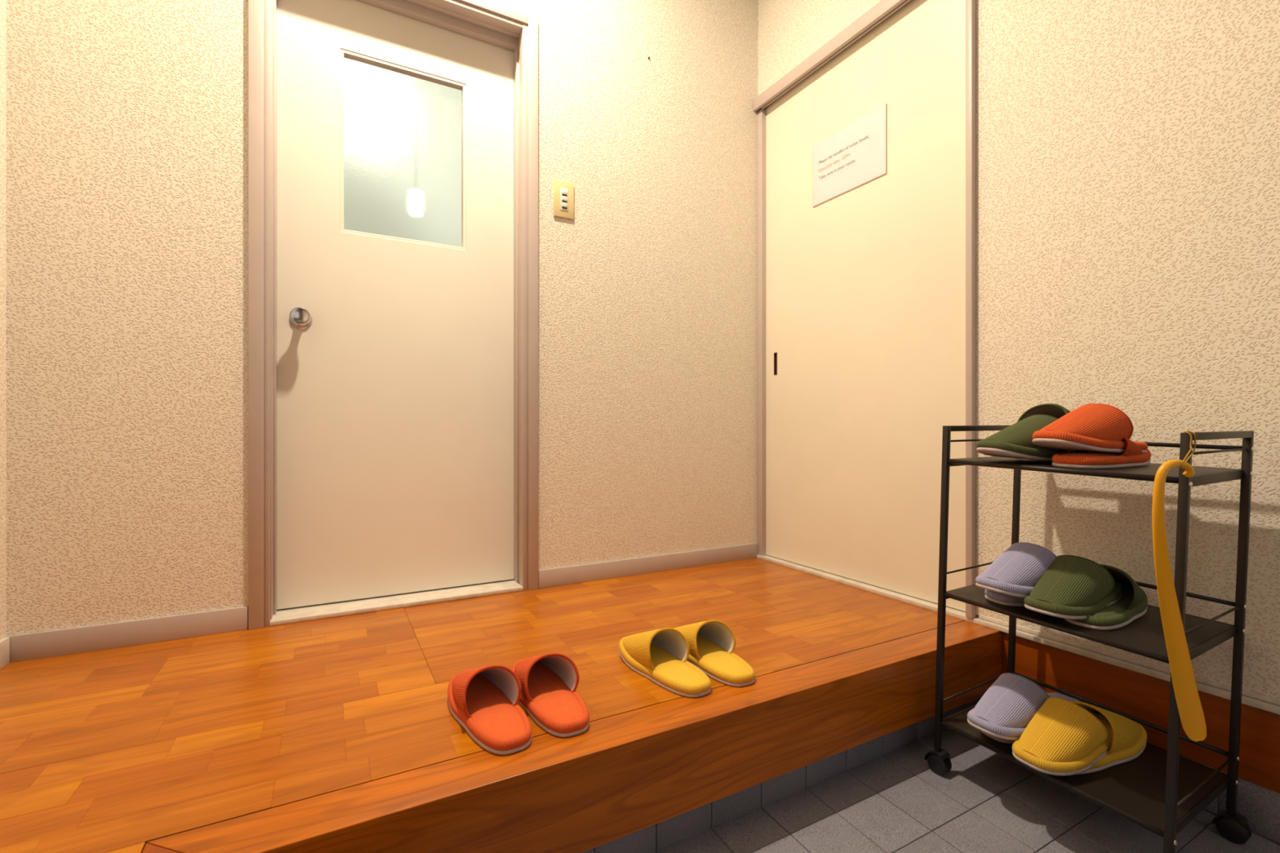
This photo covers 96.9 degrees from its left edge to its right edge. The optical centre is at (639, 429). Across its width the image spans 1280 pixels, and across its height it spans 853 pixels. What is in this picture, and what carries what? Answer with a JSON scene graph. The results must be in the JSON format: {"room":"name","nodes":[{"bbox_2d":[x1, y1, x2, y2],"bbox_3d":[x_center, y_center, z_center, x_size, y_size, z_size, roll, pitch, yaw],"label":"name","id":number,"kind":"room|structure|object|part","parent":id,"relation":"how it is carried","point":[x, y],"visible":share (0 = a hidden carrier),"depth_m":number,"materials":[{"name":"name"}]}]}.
{"room":"entrance hall","nodes":[
{"label":"entrance hall","id":0,"kind":"room"},
{"bbox_2d":[0,0,6,639],"bbox_3d":[-0.748,-0.600,-0.002,0.100,2.800,2.770,0,0,-29],"label":"wall","id":1,"kind":"structure","parent":0,"point":[2,2],"depth_m":1.20,"materials":[{"name":"paint"}]},
{"bbox_2d":[0,636,9,669],"bbox_3d":[-0.693,0.471,0.011,0.009,0.057,2.740,0,0,-29],"label":"baseboard","id":2,"kind":"structure","parent":1,"relation":"attached to","point":[5,642],"depth_m":1.20,"materials":[{"name":"beige wood"}]},
{"bbox_2d":[6,0,760,635],"bbox_3d":[-0.465,-0.600,1.768,2.302,2.800,0.100,0,0,-29],"label":"wall","id":3,"kind":"structure","parent":0,"point":[127,120],"depth_m":1.40,"materials":[{"name":"paint"}]},
{"bbox_2d":[4,606,248,662],"bbox_3d":[-1.171,0.471,1.318,0.430,0.057,0.009,0,0,-29],"label":"baseboard","id":4,"kind":"structure","parent":3,"relation":"attached to","point":[45,644],"depth_m":1.30,"materials":[{"name":"beige paint"}]},
{"bbox_2d":[248,0,537,629],"bbox_3d":[-0.680,-0.397,1.655,0.752,1.794,0.132,0,0,-29],"label":"door frame","id":5,"kind":"structure","parent":3,"relation":"attached to","point":[489,21],"depth_m":1.55,"materials":[{"name":"beige paint"}]},
{"bbox_3d":[-0.682,0.494,1.655,0.660,0.012,0.129,0,0,-29],"label":"sill","id":6,"kind":"part","parent":5,"relation":"part of","materials":[{"name":"beige wood"}]},
{"bbox_2d":[276,0,514,609],"bbox_3d":[-0.687,-0.373,1.670,0.649,1.714,0.092,0,0,-29],"label":"door","id":7,"kind":"structure","parent":3,"relation":"in","point":[395,131],"depth_m":1.66,"materials":[{"name":"beige paint"}]},
{"bbox_3d":[-0.913,-0.301,1.525,0.049,0.049,0.056,0,0,-29],"label":"knob","id":8,"kind":"part","parent":7,"relation":"part of","materials":[{"name":"silver metal"}]},
{"bbox_3d":[-0.705,-0.816,1.703,0.338,0.509,0.004,0,0,-29],"label":"glass pane","id":9,"kind":"part","parent":7,"relation":"part of","materials":[{"name":"white"}]},
{"bbox_2d":[553,179,573,219],"bbox_3d":[-0.244,-0.742,1.826,0.069,0.117,0.012,0,0,-29],"label":"light switch","id":10,"kind":"object","parent":3,"relation":"attached to","point":[563,192],"visible":1,"depth_m":1.82,"materials":[{"name":"beige plastic"}]},
{"bbox_3d":[-0.244,-0.742,1.825,0.027,0.073,0.002,0,0,-29],"label":"frame","id":11,"kind":"part","parent":10,"relation":"part of","materials":[{"name":"white plastic"}]},
{"bbox_2d":[537,542,758,588],"bbox_3d":[0.070,0.471,2.000,0.890,0.057,0.009,0,0,-29],"label":"baseboard","id":12,"kind":"structure","parent":3,"relation":"attached to","point":[557,576],"depth_m":1.96,"materials":[{"name":"beige paint"}]},
{"bbox_2d":[0,558,964,852],"bbox_3d":[0.202,0.515,0.566,2.112,0.030,2.850,0,0,-29],"label":"floor","id":13,"kind":"structure","parent":0,"point":[123,749],"depth_m":1.09,"materials":[{"name":"brown wood"}]},
{"bbox_2d":[142,843,178,852],"bbox_3d":[-0.099,0.574,-0.132,0.087,0.148,1.917,0,0,-29],"label":"beam","id":14,"kind":"structure","parent":13,"relation":"attached to","point":[148,848],"depth_m":0.67,"materials":[{"name":"brown wood"}]},
{"bbox_2d":[447,665,532,755],"bbox_3d":[-0.265,0.455,0.989,0.105,0.089,0.270,0,0,-34],"label":"slipper","id":15,"kind":"object","parent":13,"relation":"on","point":[483,700],"visible":1,"depth_m":0.96,"materials":[{"name":"orange fabric"}]},
{"bbox_2d":[511,653,589,737],"bbox_3d":[-0.169,0.455,1.043,0.105,0.089,0.270,0,0,-28],"label":"slipper","id":16,"kind":"object","parent":13,"relation":"on","point":[548,682],"visible":0.88,"depth_m":1.02,"materials":[{"name":"orange fabric"}]},
{"bbox_2d":[146,620,1002,852],"bbox_3d":[0.153,0.574,1.052,1.669,0.148,0.088,0,0,-29],"label":"step","id":17,"kind":"structure","parent":13,"relation":"attached to","point":[630,772],"depth_m":0.92,"materials":[{"name":"brown wood"}]},
{"bbox_2d":[618,627,711,697],"bbox_3d":[0.046,0.455,1.175,0.105,0.089,0.270,0,0,-33],"label":"slipper","id":18,"kind":"object","parent":13,"relation":"on","point":[660,656],"visible":1,"depth_m":1.16,"materials":[{"name":"yellow fabric"}]},
{"bbox_2d":[674,619,755,686],"bbox_3d":[0.149,0.455,1.225,0.105,0.089,0.270,0,0,-26],"label":"slipper","id":19,"kind":"object","parent":13,"relation":"on","point":[712,643],"visible":0.78,"depth_m":1.20,"materials":[{"name":"yellow fabric"}]},
{"bbox_2d":[756,555,1279,715],"bbox_3d":[1.132,0.494,1.020,0.044,0.012,2.750,0,0,-29],"label":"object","id":20,"kind":"object","parent":13,"relation":"on","point":[950,611],"visible":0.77,"depth_m":1.37,"materials":[{"name":"beige wood"}]},
{"bbox_2d":[978,614,1279,705],"bbox_3d":[1.344,0.483,0.645,0.034,0.009,1.888,0,0,-29],"label":"baseboard","id":21,"kind":"structure","parent":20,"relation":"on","point":[1246,693],"depth_m":1.19,"materials":[{"name":"beige wood"}]},
{"bbox_2d":[655,728,1279,852],"bbox_3d":[0.595,0.757,0.268,1.690,0.081,1.950,0,0,-29],"label":"floor","id":22,"kind":"structure","parent":0,"point":[893,802],"depth_m":1.06,"materials":[{"name":"tile"}]},
{"bbox_2d":[582,697,981,852],"bbox_3d":[0.153,0.704,1.060,1.662,0.112,0.030,0,0,-29],"label":"baseboard","id":23,"kind":"structure","parent":22,"relation":"on","point":[655,837],"depth_m":1.09,"materials":[{"name":"tile"}]},
{"bbox_2d":[924,425,1254,852],"bbox_3d":[0.847,0.363,1.104,0.309,0.747,0.425,0,0,-30],"label":"trolley","id":24,"kind":"object","parent":22,"relation":"on","point":[1160,791],"visible":0.7,"depth_m":1.00,"materials":[{"name":"black metal"}]},
{"bbox_2d":[924,748,950,759],"bbox_3d":[0.630,0.692,1.200,0.028,0.027,0.040,-1,2,-30],"label":"hood","id":25,"kind":"object","parent":24,"relation":"attached to","point":[936,753],"depth_m":1.19,"materials":[{"name":"black plastic"}]},
{"bbox_3d":[0.633,0.332,1.188,0.012,0.680,0.012,-1,2,-30],"label":"leg","id":26,"kind":"part","parent":24,"relation":"part of","materials":[{"name":"black metal"}]},
{"bbox_3d":[0.758,0.023,1.248,0.269,0.004,0.004,-1,2,-30],"label":"guard rod","id":27,"kind":"part","parent":24,"relation":"part of","materials":[{"name":"metal"}]},
{"bbox_3d":[0.755,0.301,1.257,0.269,0.004,0.004,-1,2,-30],"label":"guard rod","id":28,"kind":"part","parent":24,"relation":"part of","materials":[{"name":"black metal"}]},
{"bbox_3d":[0.753,0.574,1.266,0.269,0.004,0.004,-1,2,-30],"label":"guard rod","id":29,"kind":"part","parent":24,"relation":"part of","materials":[{"name":"black metal"}]},
{"bbox_2d":[984,589,1024,606],"bbox_3d":[0.823,0.306,1.166,0.270,0.073,0.103,0,0,-22],"label":"slipper","id":30,"kind":"object","parent":24,"relation":"on","point":[995,597],"visible":0.08,"depth_m":1.10,"materials":[{"name":"fabric"}]},
{"bbox_2d":[975,542,1057,597],"bbox_3d":[0.774,0.272,1.131,0.269,0.091,0.104,0,0,-26],"label":"slipper","id":31,"kind":"object","parent":30,"relation":"on","point":[1015,572],"visible":0.8,"depth_m":1.08,"materials":[{"name":"purple fabric"}]},
{"bbox_3d":[0.877,0.329,1.328,0.012,0.680,0.012,-1,2,-30],"label":"leg","id":32,"kind":"part","parent":24,"relation":"part of","materials":[{"name":"black metal"}]},
{"bbox_2d":[980,692,1081,743],"bbox_3d":[0.819,0.580,1.183,0.270,0.070,0.103,0,0,-23],"label":"slipper","id":33,"kind":"object","parent":24,"relation":"on","point":[1057,695],"visible":0.12,"depth_m":1.20,"materials":[{"name":"purple fabric"}]},
{"bbox_2d":[967,672,1049,740],"bbox_3d":[0.765,0.545,1.147,0.270,0.091,0.104,0,0,-30],"label":"slipper","id":34,"kind":"object","parent":33,"relation":"on","point":[1007,707],"visible":0.83,"depth_m":1.10,"materials":[{"name":"purple fabric"}]},
{"bbox_2d":[976,414,1088,461],"bbox_3d":[0.787,0.017,1.124,0.269,0.095,0.104,0,0,-19],"label":"slipper","id":35,"kind":"object","parent":24,"relation":"on","point":[1015,441],"visible":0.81,"depth_m":1.07,"materials":[{"name":"green fabric"}]},
{"bbox_2d":[1017,403,1070,449],"bbox_3d":[0.823,-0.007,1.139,0.270,0.091,0.103,0,0,-20],"label":"slipper","id":36,"kind":"object","parent":35,"relation":"on","point":[1056,411],"visible":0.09,"depth_m":1.16,"materials":[{"name":"green fabric"}]},
{"bbox_2d":[1012,697,1112,775],"bbox_3d":[0.808,0.559,1.068,0.270,0.094,0.104,0,0,-24],"label":"slipper","id":37,"kind":"object","parent":24,"relation":"on","point":[1062,738],"visible":0.98,"depth_m":1.02,"materials":[{"name":"yellow fabric"}]},
{"bbox_2d":[942,706,1226,830],"bbox_3d":[0.846,0.619,1.106,0.279,0.004,0.362,-1,2,-30],"label":"shelf","id":38,"kind":"object","parent":24,"relation":"attached to","point":[1135,790],"depth_m":1.00,"materials":[{"name":"black metal"}]},
{"bbox_2d":[946,584,1234,657],"bbox_3d":[0.848,0.346,1.097,0.279,0.005,0.361,-1,2,-30],"label":"shelf","id":39,"kind":"object","parent":24,"relation":"attached to","point":[1146,633],"depth_m":0.99,"materials":[{"name":"black metal"}]},
{"bbox_2d":[955,456,1240,477],"bbox_3d":[0.851,0.068,1.087,0.279,0.005,0.361,-1,2,-30],"label":"shelf","id":40,"kind":"object","parent":24,"relation":"attached to","point":[1150,468],"depth_m":1.01,"materials":[{"name":"black metal"}]},
{"bbox_2d":[1051,436,1151,468],"bbox_3d":[0.867,0.036,1.065,0.270,0.064,0.103,0,0,-31],"label":"slipper","id":41,"kind":"object","parent":24,"relation":"on","point":[1133,456],"visible":0.59,"depth_m":1.01,"materials":[{"name":"orange fabric"}]},
{"bbox_2d":[1031,403,1147,453],"bbox_3d":[0.847,-0.002,1.063,0.269,0.095,0.104,0,0,-23],"label":"slipper","id":42,"kind":"object","parent":41,"relation":"on","point":[1093,427],"visible":0.99,"depth_m":1.01,"materials":[{"name":"orange fabric"}]},
{"bbox_2d":[1064,564,1147,630],"bbox_3d":[0.882,0.301,1.076,0.269,0.092,0.103,0,0,-38],"label":"slipper","id":43,"kind":"object","parent":24,"relation":"on","point":[1132,605],"visible":0.57,"depth_m":1.02,"materials":[{"name":"green fabric"}]},
{"bbox_2d":[1023,555,1122,619],"bbox_3d":[0.824,0.286,1.072,0.270,0.094,0.104,0,0,-31],"label":"slipper","id":44,"kind":"object","parent":43,"relation":"on","point":[1073,587],"visible":0.99,"depth_m":1.02,"materials":[{"name":"green fabric"}]},
{"bbox_2d":[1071,701,1146,774],"bbox_3d":[0.869,0.573,1.091,0.270,0.091,0.103,0,0,-25],"label":"slipper","id":45,"kind":"object","parent":24,"relation":"on","point":[1129,741],"visible":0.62,"depth_m":1.06,"materials":[{"name":"yellow fabric"}]},
{"bbox_3d":[0.968,0.578,1.175,0.008,0.008,0.361,-1,2,-30],"label":"guard rod","id":46,"kind":"part","parent":24,"relation":"part of","materials":[{"name":"black metal"}]},
{"bbox_3d":[0.820,0.344,0.865,0.012,0.680,0.012,-1,2,-30],"label":"leg","id":47,"kind":"part","parent":24,"relation":"part of","materials":[{"name":"black metal"}]},
{"bbox_2d":[1151,431,1206,742],"bbox_3d":[0.797,0.229,0.831,0.088,0.454,0.033,0,0,-20],"label":"shoehorn","id":48,"kind":"object","parent":24,"relation":"hanging from","point":[1186,693],"visible":1,"depth_m":0.83,"materials":[{"name":"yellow plastic"}]},
{"bbox_3d":[0.810,0.027,0.841,0.056,0.051,0.012,0,0,-35],"label":"cord","id":49,"kind":"part","parent":48,"relation":"part of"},
{"bbox_3d":[0.970,0.305,1.165,0.008,0.008,0.362,-1,2,-30],"label":"guard rod","id":50,"kind":"part","parent":24,"relation":"part of","materials":[{"name":"black metal"}]},
{"bbox_3d":[0.973,0.027,1.156,0.008,0.008,0.361,-1,2,-30],"label":"guard rod","id":51,"kind":"part","parent":24,"relation":"part of","materials":[{"name":"black metal"}]},
{"bbox_3d":[0.939,0.587,0.943,0.269,0.004,0.004,-1,2,-30],"label":"guard rod","id":52,"kind":"part","parent":24,"relation":"part of","materials":[{"name":"black metal"}]},
{"bbox_3d":[0.942,0.314,0.934,0.269,0.004,0.004,-1,2,-30],"label":"guard rod","id":53,"kind":"part","parent":24,"relation":"part of","materials":[{"name":"black metal"}]},
{"bbox_3d":[0.944,0.035,0.924,0.269,0.004,0.004,-1,2,-30],"label":"guard rod","id":54,"kind":"part","parent":24,"relation":"part of","materials":[{"name":"black metal"}]},
{"bbox_2d":[1212,809,1248,826],"bbox_3d":[1.060,0.702,1.018,0.028,0.027,0.040,-1,2,-30],"label":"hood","id":55,"kind":"object","parent":24,"relation":"attached to","point":[1226,818],"depth_m":1.01,"materials":[{"name":"black plastic"}]},
{"bbox_3d":[1.063,0.342,1.005,0.012,0.680,0.012,-1,2,-30],"label":"leg","id":56,"kind":"part","parent":24,"relation":"part of","materials":[{"name":"black metal"}]},
{"bbox_2d":[1159,746,1279,844],"bbox_3d":[1.352,0.736,0.637,0.028,0.188,1.866,0,0,-29],"label":"baseboard","id":57,"kind":"structure","parent":22,"relation":"on","point":[1260,805],"depth_m":1.03,"materials":[{"name":"tile"}]},
{"bbox_2d":[758,0,1279,700],"bbox_3d":[1.164,-0.760,1.049,0.100,2.480,2.770,0,0,-29],"label":"wall","id":58,"kind":"structure","parent":0,"point":[1128,151],"depth_m":1.19,"materials":[{"name":"paint"}]},
{"bbox_2d":[764,0,965,611],"bbox_3d":[0.695,-0.384,1.863,0.031,1.739,0.824,0,0,-29],"label":"door","id":59,"kind":"structure","parent":58,"relation":"in","point":[865,285],"depth_m":1.75,"materials":[{"name":"beige wood"}]},
{"bbox_3d":[0.520,-0.251,2.159,0.012,0.085,0.017,0,0,-29],"label":"finger pull","id":60,"kind":"part","parent":59,"relation":"part of","materials":[{"name":"black metal"}]},
{"bbox_2d":[813,103,886,207],"bbox_3d":[0.679,-0.886,1.858,0.003,0.214,0.300,0,0,-29],"label":"paper notice","id":61,"kind":"object","parent":59,"relation":"attached to","point":[855,156],"visible":1,"depth_m":1.84,"materials":[{"name":"white paper"}]},
{"bbox_2d":[753,0,978,618],"bbox_3d":[0.679,-0.506,1.853,0.075,1.988,0.854,0,0,-29],"label":"door frame","id":62,"kind":"structure","parent":58,"relation":"attached to","point":[882,11],"depth_m":1.68,"materials":[{"name":"beige paint"}]},
{"bbox_3d":[0.489,-0.377,2.220,0.055,1.730,0.028,0,0,-29],"label":"post","id":63,"kind":"part","parent":62,"relation":"part of","materials":[{"name":"beige paint"}]},
{"bbox_3d":[0.652,-1.264,1.838,0.014,0.044,0.853,0,0,-29],"label":"rail","id":64,"kind":"part","parent":62,"relation":"part of","materials":[{"name":"beige paint"}]},
{"bbox_3d":[0.681,-1.271,1.864,0.062,0.030,0.836,0,0,-29],"label":"rail","id":65,"kind":"part","parent":62,"relation":"part of","materials":[{"name":"beige paint"}]},
{"bbox_3d":[0.883,-0.506,1.488,0.069,1.988,0.017,0,0,-29],"label":"post","id":66,"kind":"part","parent":62,"relation":"part of","materials":[{"name":"beige paint"}]},
{"bbox_2d":[1002,631,1279,793],"bbox_3d":[1.359,0.572,0.620,0.033,0.142,1.829,0,0,-29],"label":"baseboard","id":67,"kind":"structure","parent":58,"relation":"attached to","point":[1140,695],"depth_m":1.15,"materials":[{"name":"brown wood"}]}
]}

